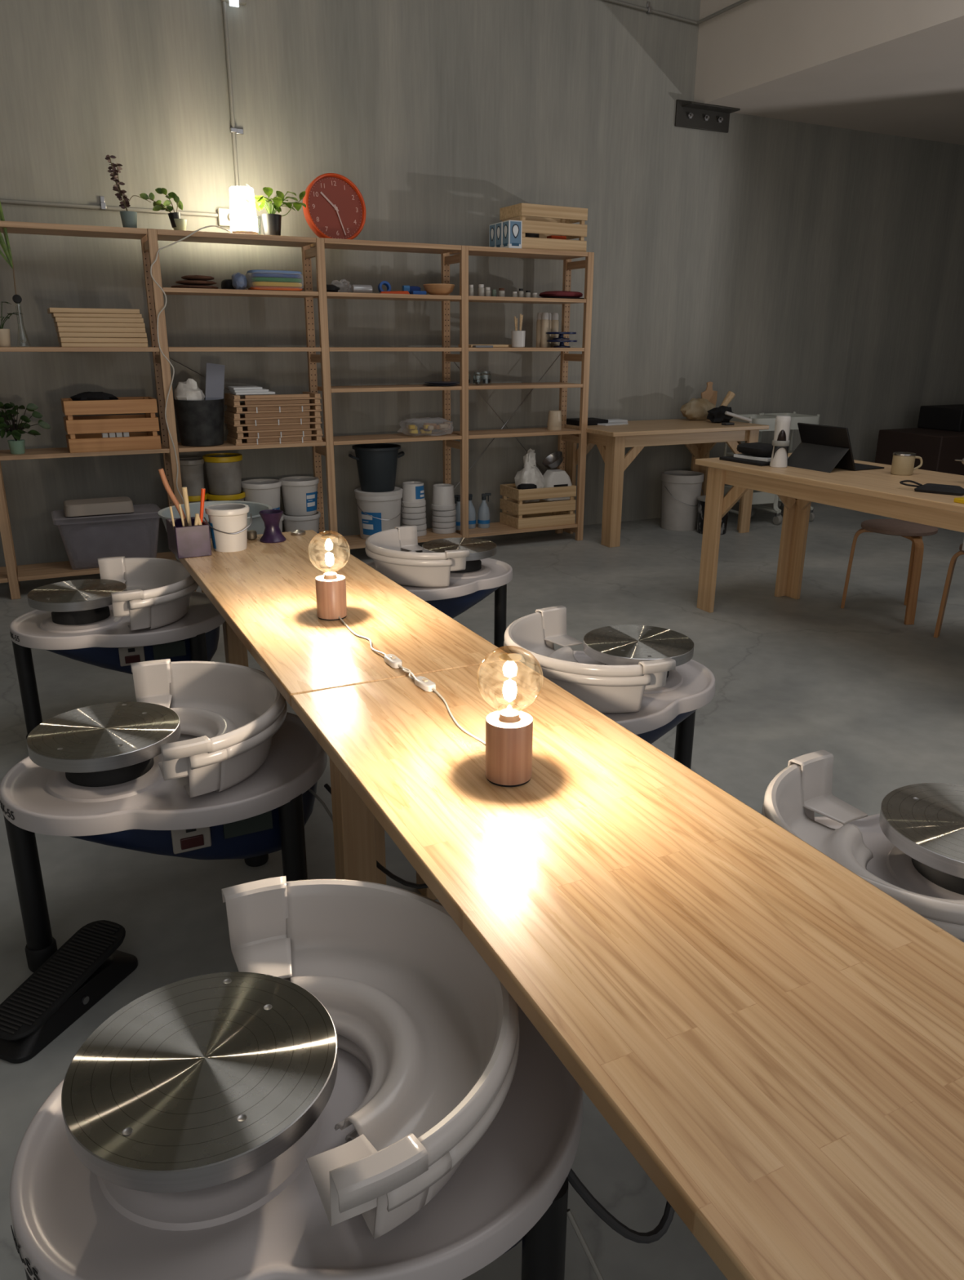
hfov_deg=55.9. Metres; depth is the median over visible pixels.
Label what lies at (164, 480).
tool
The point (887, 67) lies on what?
ceiling
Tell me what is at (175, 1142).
wheel
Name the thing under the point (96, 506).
lid
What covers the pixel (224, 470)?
bucket
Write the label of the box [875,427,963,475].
sofa
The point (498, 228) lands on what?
picture
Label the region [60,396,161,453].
wooden crate
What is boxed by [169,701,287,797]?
pan
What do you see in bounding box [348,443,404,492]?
bucket
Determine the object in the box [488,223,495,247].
box
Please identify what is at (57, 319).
wooden board
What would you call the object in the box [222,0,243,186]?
conduit pipe
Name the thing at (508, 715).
socket
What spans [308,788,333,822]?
power cable
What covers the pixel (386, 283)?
tape roll
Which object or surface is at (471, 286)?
jar
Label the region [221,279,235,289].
case
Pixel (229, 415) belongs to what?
wooden tray
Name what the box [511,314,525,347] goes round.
cup
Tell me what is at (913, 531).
stool
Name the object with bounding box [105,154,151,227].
potted plant
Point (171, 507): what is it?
wooden stick
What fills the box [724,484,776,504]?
tray
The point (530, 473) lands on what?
bag
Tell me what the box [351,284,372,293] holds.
roll
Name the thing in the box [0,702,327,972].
wheel
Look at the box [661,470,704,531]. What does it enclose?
bucket
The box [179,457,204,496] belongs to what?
bucket
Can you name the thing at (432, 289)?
wooden bowl
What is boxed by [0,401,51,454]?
potted plant
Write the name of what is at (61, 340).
wooden board
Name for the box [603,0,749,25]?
conduit pipe
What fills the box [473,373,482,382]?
glass jar
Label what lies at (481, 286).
jar
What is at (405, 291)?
scraper
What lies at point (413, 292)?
box
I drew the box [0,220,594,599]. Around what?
shelving unit
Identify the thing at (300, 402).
wooden tray
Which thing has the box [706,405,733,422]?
cloth
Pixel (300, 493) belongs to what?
bucket
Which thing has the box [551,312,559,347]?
bottle
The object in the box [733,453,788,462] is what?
notebook
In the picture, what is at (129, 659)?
switch
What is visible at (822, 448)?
tablet
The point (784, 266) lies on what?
wall
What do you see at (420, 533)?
tub
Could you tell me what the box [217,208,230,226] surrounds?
box
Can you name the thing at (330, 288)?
bag
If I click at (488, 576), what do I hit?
tray
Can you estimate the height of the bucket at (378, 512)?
0.306 m
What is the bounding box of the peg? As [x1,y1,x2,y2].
[194,513,202,525]
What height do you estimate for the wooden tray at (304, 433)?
0.033 m
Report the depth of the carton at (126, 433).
4.85 m
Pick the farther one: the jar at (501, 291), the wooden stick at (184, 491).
the jar at (501, 291)
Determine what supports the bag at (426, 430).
on the shelving unit
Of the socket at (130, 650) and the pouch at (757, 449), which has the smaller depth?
the socket at (130, 650)
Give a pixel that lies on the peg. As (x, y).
(197, 521)
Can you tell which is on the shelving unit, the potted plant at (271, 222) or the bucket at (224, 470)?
the potted plant at (271, 222)
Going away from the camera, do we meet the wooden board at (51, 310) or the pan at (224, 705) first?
the pan at (224, 705)
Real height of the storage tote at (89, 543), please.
0.290 m
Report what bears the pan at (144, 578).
on the pan at (159, 611)
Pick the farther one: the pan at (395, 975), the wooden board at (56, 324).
the wooden board at (56, 324)
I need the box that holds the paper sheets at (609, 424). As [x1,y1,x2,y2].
[597,421,628,426]
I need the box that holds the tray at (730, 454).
[726,452,733,456]
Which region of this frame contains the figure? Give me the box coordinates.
[701,381,717,405]
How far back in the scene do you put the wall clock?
5.18 m
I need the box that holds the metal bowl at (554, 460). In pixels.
[542,451,563,468]
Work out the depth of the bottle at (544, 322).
5.87 m
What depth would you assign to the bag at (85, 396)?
4.75 m
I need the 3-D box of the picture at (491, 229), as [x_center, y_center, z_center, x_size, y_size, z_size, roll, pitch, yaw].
[0.063,-2.521,5.640,0.001,0.064,0.038,-9,20,-25]
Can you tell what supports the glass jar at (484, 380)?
on the shelving unit
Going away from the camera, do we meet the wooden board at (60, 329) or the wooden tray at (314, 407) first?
the wooden board at (60, 329)
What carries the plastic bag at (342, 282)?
on the shelving unit
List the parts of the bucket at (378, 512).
lid, handle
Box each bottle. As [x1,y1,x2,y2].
[453,494,460,529]
[468,493,475,528]
[477,493,491,528]
[536,312,542,347]
[540,312,548,347]
[547,312,551,347]
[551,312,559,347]
[769,415,791,467]
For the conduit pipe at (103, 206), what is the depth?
4.84 m
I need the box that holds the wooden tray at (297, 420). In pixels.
[224,417,321,426]
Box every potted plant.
[0,301,22,346]
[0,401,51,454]
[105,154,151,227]
[139,187,186,231]
[244,183,306,235]
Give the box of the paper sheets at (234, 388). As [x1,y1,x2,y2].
[227,386,262,390]
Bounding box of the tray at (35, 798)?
[0,711,327,835]
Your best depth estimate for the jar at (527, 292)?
5.70 m
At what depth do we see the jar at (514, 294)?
5.66 m
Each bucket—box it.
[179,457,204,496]
[187,493,207,502]
[202,453,242,494]
[204,502,252,552]
[206,490,245,501]
[241,478,281,510]
[279,475,319,515]
[279,515,284,532]
[282,511,320,533]
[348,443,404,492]
[354,486,404,539]
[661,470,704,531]
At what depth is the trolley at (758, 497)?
6.76 m
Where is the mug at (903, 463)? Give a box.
[890,452,922,475]
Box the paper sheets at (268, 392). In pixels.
[230,391,275,395]
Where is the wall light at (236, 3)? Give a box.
[221,0,246,7]
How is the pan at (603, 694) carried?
on the wheel at (689, 687)
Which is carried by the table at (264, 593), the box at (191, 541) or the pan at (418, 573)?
the box at (191, 541)
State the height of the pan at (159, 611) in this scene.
0.119 m
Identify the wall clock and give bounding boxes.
[302,173,366,239]
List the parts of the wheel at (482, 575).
casing, leg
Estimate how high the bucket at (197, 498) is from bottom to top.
0.216 m
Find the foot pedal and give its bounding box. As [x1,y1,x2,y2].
[0,920,137,1063]
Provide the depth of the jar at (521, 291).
5.67 m
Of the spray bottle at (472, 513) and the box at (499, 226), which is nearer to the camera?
the box at (499, 226)
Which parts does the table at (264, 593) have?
leg, leg, leg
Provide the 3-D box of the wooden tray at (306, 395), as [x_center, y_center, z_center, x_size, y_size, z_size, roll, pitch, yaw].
[-1.208,-1.407,5.237,0.498,0.029,0.270,-9,20,-25]
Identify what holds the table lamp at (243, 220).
on the shelving unit
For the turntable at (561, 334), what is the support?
on the turntable at (562, 342)
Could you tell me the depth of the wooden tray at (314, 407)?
5.16 m
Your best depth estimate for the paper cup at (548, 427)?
6.04 m
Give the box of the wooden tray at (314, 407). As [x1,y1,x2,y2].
[226,404,321,413]
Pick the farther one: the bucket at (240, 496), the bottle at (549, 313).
the bottle at (549, 313)
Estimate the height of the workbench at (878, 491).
0.760 m
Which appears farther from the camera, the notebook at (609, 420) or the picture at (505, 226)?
the notebook at (609, 420)
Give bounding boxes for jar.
[469,284,473,296]
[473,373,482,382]
[478,284,484,296]
[480,374,490,382]
[484,287,490,296]
[491,289,496,296]
[498,288,504,297]
[511,291,517,297]
[518,288,523,297]
[525,290,530,297]
[532,293,537,297]
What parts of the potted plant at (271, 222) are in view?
pot, stem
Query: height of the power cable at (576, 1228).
0.357 m
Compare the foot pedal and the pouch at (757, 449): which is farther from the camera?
the pouch at (757, 449)
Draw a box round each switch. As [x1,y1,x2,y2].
[124,654,140,663]
[180,834,204,849]
[384,653,402,668]
[414,675,435,692]
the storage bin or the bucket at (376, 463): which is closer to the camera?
the storage bin
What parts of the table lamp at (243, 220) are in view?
cord, lamp shade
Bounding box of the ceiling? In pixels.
[693,0,963,145]
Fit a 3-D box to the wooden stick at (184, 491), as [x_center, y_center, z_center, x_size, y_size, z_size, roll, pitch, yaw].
[-0.991,-0.410,3.061,0.024,0.210,0.018,-9,20,-25]
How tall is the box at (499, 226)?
0.155 m
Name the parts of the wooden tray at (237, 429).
panel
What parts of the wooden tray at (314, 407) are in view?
panel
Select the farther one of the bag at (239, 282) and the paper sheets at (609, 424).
the paper sheets at (609, 424)
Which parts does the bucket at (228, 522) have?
handle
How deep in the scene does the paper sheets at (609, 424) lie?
6.28 m
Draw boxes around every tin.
[247,529,257,540]
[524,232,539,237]
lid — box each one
[63,496,134,516]
[290,529,306,535]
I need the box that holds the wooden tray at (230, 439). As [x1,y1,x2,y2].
[226,435,323,445]
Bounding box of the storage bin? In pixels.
[173,398,223,446]
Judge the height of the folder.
0.035 m
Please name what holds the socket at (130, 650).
attached to the wheel at (74, 620)
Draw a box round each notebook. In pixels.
[606,418,627,422]
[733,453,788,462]
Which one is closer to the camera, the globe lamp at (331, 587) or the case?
the globe lamp at (331, 587)
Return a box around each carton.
[101,432,108,437]
[108,432,115,437]
[115,432,122,437]
[122,431,128,436]
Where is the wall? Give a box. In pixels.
[0,0,963,567]
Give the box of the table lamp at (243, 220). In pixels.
[150,186,257,502]
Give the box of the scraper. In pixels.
[379,290,409,293]
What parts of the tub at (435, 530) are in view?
white tub, white tub, white tub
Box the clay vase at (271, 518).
[258,509,286,542]
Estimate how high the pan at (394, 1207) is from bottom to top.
0.119 m
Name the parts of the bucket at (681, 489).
handle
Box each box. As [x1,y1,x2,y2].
[165,516,211,558]
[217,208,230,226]
[402,285,409,292]
[408,290,426,294]
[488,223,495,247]
[495,222,502,247]
[502,220,522,248]
[546,235,566,239]
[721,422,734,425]
[917,404,963,431]
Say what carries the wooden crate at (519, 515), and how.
on the shelving unit
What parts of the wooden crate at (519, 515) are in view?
corner post, corner post, corner post, corner post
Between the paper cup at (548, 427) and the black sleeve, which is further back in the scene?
the paper cup at (548, 427)
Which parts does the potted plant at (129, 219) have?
pot, stem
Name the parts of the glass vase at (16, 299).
stem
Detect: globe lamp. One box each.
[307,530,414,679]
[402,645,543,786]
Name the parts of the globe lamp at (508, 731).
power cord, bulb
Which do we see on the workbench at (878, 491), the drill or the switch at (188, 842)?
the drill
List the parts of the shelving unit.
post, post, post, post, post, post, post, post, post, post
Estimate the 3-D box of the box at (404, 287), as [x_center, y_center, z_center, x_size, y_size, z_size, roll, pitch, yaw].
[-0.453,-2.085,5.416,0.040,0.055,0.030,-9,20,-25]
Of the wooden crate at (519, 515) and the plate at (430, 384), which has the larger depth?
the wooden crate at (519, 515)
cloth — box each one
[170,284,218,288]
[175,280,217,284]
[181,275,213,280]
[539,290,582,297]
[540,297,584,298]
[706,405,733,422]
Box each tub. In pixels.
[400,481,426,536]
[431,484,455,511]
[431,509,456,533]
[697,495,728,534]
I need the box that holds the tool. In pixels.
[200,488,205,524]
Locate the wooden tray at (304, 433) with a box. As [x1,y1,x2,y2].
[227,430,323,439]
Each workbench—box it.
[562,418,768,547]
[695,453,963,613]
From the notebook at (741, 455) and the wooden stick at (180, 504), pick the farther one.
the notebook at (741, 455)
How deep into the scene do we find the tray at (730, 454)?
6.84 m
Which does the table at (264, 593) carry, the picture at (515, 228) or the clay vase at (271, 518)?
the clay vase at (271, 518)
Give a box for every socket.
[128,648,134,652]
[185,828,196,832]
[324,572,336,579]
[499,708,519,722]
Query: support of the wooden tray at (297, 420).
on the wooden tray at (237, 429)
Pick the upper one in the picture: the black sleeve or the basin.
the black sleeve
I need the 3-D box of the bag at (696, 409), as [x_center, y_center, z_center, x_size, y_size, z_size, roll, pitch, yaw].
[1.580,-1.699,6.681,0.294,0.159,0.177,-9,20,-25]
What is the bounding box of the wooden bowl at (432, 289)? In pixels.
[422,284,454,295]
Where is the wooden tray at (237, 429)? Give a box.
[226,423,321,433]
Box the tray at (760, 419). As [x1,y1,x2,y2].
[729,413,776,431]
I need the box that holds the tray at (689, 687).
[573,650,715,734]
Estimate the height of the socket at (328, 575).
0.012 m
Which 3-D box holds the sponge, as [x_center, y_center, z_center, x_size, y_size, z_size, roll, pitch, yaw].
[-0.412,-2.102,5.466,0.083,0.055,0.060,-9,20,-25]
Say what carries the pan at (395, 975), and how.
on the pan at (394, 1207)
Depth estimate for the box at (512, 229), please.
5.48 m
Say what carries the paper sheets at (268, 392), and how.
on the wooden tray at (306, 395)
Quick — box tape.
[953,497,963,503]
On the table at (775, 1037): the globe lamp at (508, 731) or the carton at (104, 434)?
the globe lamp at (508, 731)
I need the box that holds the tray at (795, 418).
[764,413,819,429]
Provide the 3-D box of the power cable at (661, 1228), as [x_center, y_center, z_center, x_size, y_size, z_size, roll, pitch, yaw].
[0.184,0.613,1.125,0.212,0.251,0.105,-7,19,-20]
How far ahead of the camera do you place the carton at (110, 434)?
4.82 m
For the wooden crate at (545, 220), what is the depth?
5.60 m
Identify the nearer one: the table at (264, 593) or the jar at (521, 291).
the table at (264, 593)
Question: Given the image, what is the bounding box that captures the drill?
[955,457,963,464]
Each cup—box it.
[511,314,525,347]
[546,409,562,426]
[546,426,561,430]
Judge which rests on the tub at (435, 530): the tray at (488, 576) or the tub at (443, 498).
the tub at (443, 498)
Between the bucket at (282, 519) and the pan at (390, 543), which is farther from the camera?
the bucket at (282, 519)
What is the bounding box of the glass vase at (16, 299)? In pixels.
[0,201,31,345]
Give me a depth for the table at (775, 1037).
1.06 m
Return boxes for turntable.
[546,332,576,339]
[546,340,577,347]
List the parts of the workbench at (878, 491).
leg, leg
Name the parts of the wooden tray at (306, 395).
panel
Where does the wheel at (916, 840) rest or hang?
on the floor at (856, 683)
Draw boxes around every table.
[177,529,506,900]
[290,660,963,1279]
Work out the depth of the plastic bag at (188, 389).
4.98 m
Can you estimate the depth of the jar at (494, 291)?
5.59 m
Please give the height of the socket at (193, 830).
0.012 m
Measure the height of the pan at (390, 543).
0.123 m
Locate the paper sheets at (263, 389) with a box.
[228,388,268,392]
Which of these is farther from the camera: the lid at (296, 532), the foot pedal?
the lid at (296, 532)
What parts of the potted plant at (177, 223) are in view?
stem, pot, pot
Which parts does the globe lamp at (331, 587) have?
bulb, power cord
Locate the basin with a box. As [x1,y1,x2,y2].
[157,500,272,560]
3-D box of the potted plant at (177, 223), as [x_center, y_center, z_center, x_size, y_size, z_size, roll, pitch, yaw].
[-1.640,-2.217,4.676,0.223,0.206,0.098,-9,20,-25]
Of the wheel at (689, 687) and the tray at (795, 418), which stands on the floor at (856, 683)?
the wheel at (689, 687)
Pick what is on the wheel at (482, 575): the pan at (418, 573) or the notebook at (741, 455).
the pan at (418, 573)
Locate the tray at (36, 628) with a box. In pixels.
[9,591,225,649]
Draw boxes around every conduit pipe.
[0,195,217,217]
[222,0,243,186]
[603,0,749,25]
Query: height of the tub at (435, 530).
0.150 m
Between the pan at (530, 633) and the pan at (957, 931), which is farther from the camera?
the pan at (530, 633)
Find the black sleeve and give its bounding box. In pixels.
[719,455,770,466]
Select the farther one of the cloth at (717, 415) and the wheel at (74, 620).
the cloth at (717, 415)
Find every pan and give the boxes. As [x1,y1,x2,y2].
[97,555,195,617]
[128,582,199,630]
[130,658,285,780]
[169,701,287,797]
[221,875,518,1226]
[284,977,519,1239]
[364,546,452,586]
[365,524,469,571]
[503,640,650,712]
[504,605,675,690]
[761,802,963,942]
[764,749,963,925]
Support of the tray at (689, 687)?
on the wheel at (689, 687)
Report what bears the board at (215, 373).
in the storage bin
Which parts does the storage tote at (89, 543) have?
lid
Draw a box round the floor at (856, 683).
[0,502,963,1279]
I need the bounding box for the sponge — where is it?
[409,285,420,291]
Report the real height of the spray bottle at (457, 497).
0.230 m
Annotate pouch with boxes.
[517,483,537,489]
[736,442,773,457]
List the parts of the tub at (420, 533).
white tub, white tub, white tub, white tub, white tub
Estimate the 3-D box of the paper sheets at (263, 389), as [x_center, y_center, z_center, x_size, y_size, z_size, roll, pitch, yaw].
[-1.321,-1.414,5.141,0.190,0.013,0.160,-9,20,-25]
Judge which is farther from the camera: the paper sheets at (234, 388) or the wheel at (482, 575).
the paper sheets at (234, 388)
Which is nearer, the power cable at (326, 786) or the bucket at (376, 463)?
the power cable at (326, 786)
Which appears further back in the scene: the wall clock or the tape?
the wall clock
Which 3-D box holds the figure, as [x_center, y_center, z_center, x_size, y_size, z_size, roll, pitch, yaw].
[1.696,-1.794,6.793,0.145,0.270,0.012,-9,20,-25]
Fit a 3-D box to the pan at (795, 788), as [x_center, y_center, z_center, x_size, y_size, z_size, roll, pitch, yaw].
[0.636,0.362,1.461,0.296,0.123,0.542,-9,20,-25]
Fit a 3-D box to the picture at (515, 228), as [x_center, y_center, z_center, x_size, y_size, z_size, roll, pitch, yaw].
[0.203,-2.463,5.466,0.038,0.064,0.001,-9,20,-25]
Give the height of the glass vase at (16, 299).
0.737 m
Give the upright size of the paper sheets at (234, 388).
0.013 m
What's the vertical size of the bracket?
0.160 m
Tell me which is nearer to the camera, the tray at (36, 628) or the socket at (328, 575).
the socket at (328, 575)
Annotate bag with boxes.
[70,391,118,400]
[173,378,204,399]
[231,271,247,289]
[326,284,339,292]
[330,280,351,292]
[398,417,453,436]
[514,448,544,502]
[541,469,571,500]
[680,398,715,420]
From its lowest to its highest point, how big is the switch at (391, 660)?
0.015 m
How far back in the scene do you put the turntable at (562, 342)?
5.85 m
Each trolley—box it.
[723,413,781,524]
[752,411,819,523]
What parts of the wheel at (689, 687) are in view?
casing, leg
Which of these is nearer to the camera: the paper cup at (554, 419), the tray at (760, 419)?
the paper cup at (554, 419)
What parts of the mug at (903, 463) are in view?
handle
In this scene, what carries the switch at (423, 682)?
attached to the globe lamp at (508, 731)
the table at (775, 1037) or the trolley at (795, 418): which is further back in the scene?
the trolley at (795, 418)
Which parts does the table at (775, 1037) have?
leg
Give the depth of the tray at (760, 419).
6.56 m
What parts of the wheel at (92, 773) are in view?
leg, control panel, casing, leg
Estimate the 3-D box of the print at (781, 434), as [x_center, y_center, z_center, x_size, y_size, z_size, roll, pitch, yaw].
[1.368,-0.933,4.137,0.041,0.050,0.007,5,19,13]
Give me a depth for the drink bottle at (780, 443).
4.15 m
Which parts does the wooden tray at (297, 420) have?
panel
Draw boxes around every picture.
[490,228,493,239]
[497,226,499,238]
[504,225,506,236]
[512,225,518,236]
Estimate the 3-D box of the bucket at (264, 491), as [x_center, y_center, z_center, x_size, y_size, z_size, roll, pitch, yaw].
[-1.310,-0.840,5.408,0.240,0.207,0.240,-9,20,-25]
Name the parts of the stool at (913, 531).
leg, seat, leg, leg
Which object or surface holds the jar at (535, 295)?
on the shelving unit
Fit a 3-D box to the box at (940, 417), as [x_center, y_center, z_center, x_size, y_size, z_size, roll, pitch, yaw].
[4.292,-1.899,7.706,1.200,0.180,0.400,-9,20,-25]
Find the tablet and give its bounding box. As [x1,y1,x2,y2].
[786,422,884,472]
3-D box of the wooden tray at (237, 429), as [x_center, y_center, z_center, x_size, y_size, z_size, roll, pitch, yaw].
[-1.212,-1.244,5.289,0.490,0.035,0.270,-9,20,-25]
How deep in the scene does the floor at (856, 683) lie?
3.36 m
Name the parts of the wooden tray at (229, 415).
panel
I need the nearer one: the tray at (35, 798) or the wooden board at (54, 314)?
the tray at (35, 798)
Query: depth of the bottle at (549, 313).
5.94 m
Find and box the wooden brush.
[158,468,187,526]
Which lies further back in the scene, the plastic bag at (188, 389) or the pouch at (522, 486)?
the pouch at (522, 486)
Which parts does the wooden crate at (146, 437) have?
corner post, corner post, corner post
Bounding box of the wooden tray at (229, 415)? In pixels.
[223,410,321,420]
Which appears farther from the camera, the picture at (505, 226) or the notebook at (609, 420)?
the notebook at (609, 420)
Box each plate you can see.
[422,383,458,386]
[424,381,460,384]
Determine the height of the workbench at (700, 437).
0.760 m
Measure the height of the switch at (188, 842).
0.024 m
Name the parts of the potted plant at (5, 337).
pot, stem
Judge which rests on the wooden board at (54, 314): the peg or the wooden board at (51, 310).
the wooden board at (51, 310)
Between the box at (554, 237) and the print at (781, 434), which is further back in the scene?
the box at (554, 237)
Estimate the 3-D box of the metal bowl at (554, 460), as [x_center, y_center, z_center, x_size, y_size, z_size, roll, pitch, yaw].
[0.486,-1.231,6.210,0.138,0.114,0.154,-9,20,-25]
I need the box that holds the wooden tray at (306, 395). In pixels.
[223,391,321,400]
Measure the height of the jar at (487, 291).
0.056 m
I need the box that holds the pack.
[245,269,303,291]
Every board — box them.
[47,307,139,314]
[51,312,142,318]
[53,316,143,323]
[54,322,145,327]
[55,326,145,333]
[57,332,146,337]
[57,337,147,342]
[59,342,147,346]
[204,362,224,399]
[468,344,508,347]
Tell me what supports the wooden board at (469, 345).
on the shelving unit
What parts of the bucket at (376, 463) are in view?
handle, handle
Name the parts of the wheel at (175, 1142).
leg, casing, leg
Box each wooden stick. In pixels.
[169,506,174,529]
[177,503,184,526]
[181,486,191,526]
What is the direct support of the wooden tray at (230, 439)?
on the shelving unit
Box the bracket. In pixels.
[674,99,740,133]
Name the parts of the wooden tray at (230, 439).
panel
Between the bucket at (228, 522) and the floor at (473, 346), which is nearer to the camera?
the bucket at (228, 522)
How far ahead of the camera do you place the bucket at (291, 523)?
5.46 m
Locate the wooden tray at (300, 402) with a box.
[224,398,321,407]
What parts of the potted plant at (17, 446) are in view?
pot, stem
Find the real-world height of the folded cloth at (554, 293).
0.042 m
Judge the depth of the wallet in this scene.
3.49 m
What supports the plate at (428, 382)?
on the plate at (430, 384)
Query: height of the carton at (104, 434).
0.100 m
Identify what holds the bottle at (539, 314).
on the shelving unit
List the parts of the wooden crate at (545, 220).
corner post, corner post, corner post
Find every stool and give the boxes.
[840,519,937,624]
[933,542,963,637]
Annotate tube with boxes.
[724,411,751,422]
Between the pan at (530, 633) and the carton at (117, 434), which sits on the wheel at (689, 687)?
the pan at (530, 633)
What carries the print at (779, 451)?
attached to the drink bottle at (780, 443)
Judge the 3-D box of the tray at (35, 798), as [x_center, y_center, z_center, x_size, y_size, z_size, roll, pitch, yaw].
[-0.683,0.277,2.003,0.680,0.042,0.550,-9,20,-25]
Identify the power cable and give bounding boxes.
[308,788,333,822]
[324,783,428,888]
[567,1168,675,1243]
[567,1208,604,1279]
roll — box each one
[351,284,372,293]
[377,280,391,292]
[720,391,735,406]
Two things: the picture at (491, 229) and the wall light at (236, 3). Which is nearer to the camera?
the wall light at (236, 3)
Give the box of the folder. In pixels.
[566,417,608,426]
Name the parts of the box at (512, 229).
panel, panel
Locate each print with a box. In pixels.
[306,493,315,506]
[361,514,373,529]
[773,445,788,458]
[777,430,786,440]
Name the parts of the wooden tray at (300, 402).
panel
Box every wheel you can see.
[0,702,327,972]
[9,578,225,739]
[9,972,582,1279]
[365,537,512,651]
[573,624,715,768]
[814,782,963,899]
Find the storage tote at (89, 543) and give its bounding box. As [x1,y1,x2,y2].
[50,503,160,569]
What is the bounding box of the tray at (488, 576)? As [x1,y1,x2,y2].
[365,558,512,600]
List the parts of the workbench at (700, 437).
leg, leg, leg, leg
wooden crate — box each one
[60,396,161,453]
[499,203,587,252]
[499,483,576,528]
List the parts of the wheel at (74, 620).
leg, control panel, casing, leg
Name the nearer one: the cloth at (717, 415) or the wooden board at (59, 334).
the wooden board at (59, 334)
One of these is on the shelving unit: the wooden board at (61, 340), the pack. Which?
the pack
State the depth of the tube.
6.43 m
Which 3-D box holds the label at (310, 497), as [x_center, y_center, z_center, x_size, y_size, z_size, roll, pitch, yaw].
[-1.025,-0.836,5.447,0.010,0.070,0.065,14,23,36]
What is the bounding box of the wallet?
[899,480,963,495]
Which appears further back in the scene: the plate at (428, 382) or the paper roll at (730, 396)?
the paper roll at (730, 396)

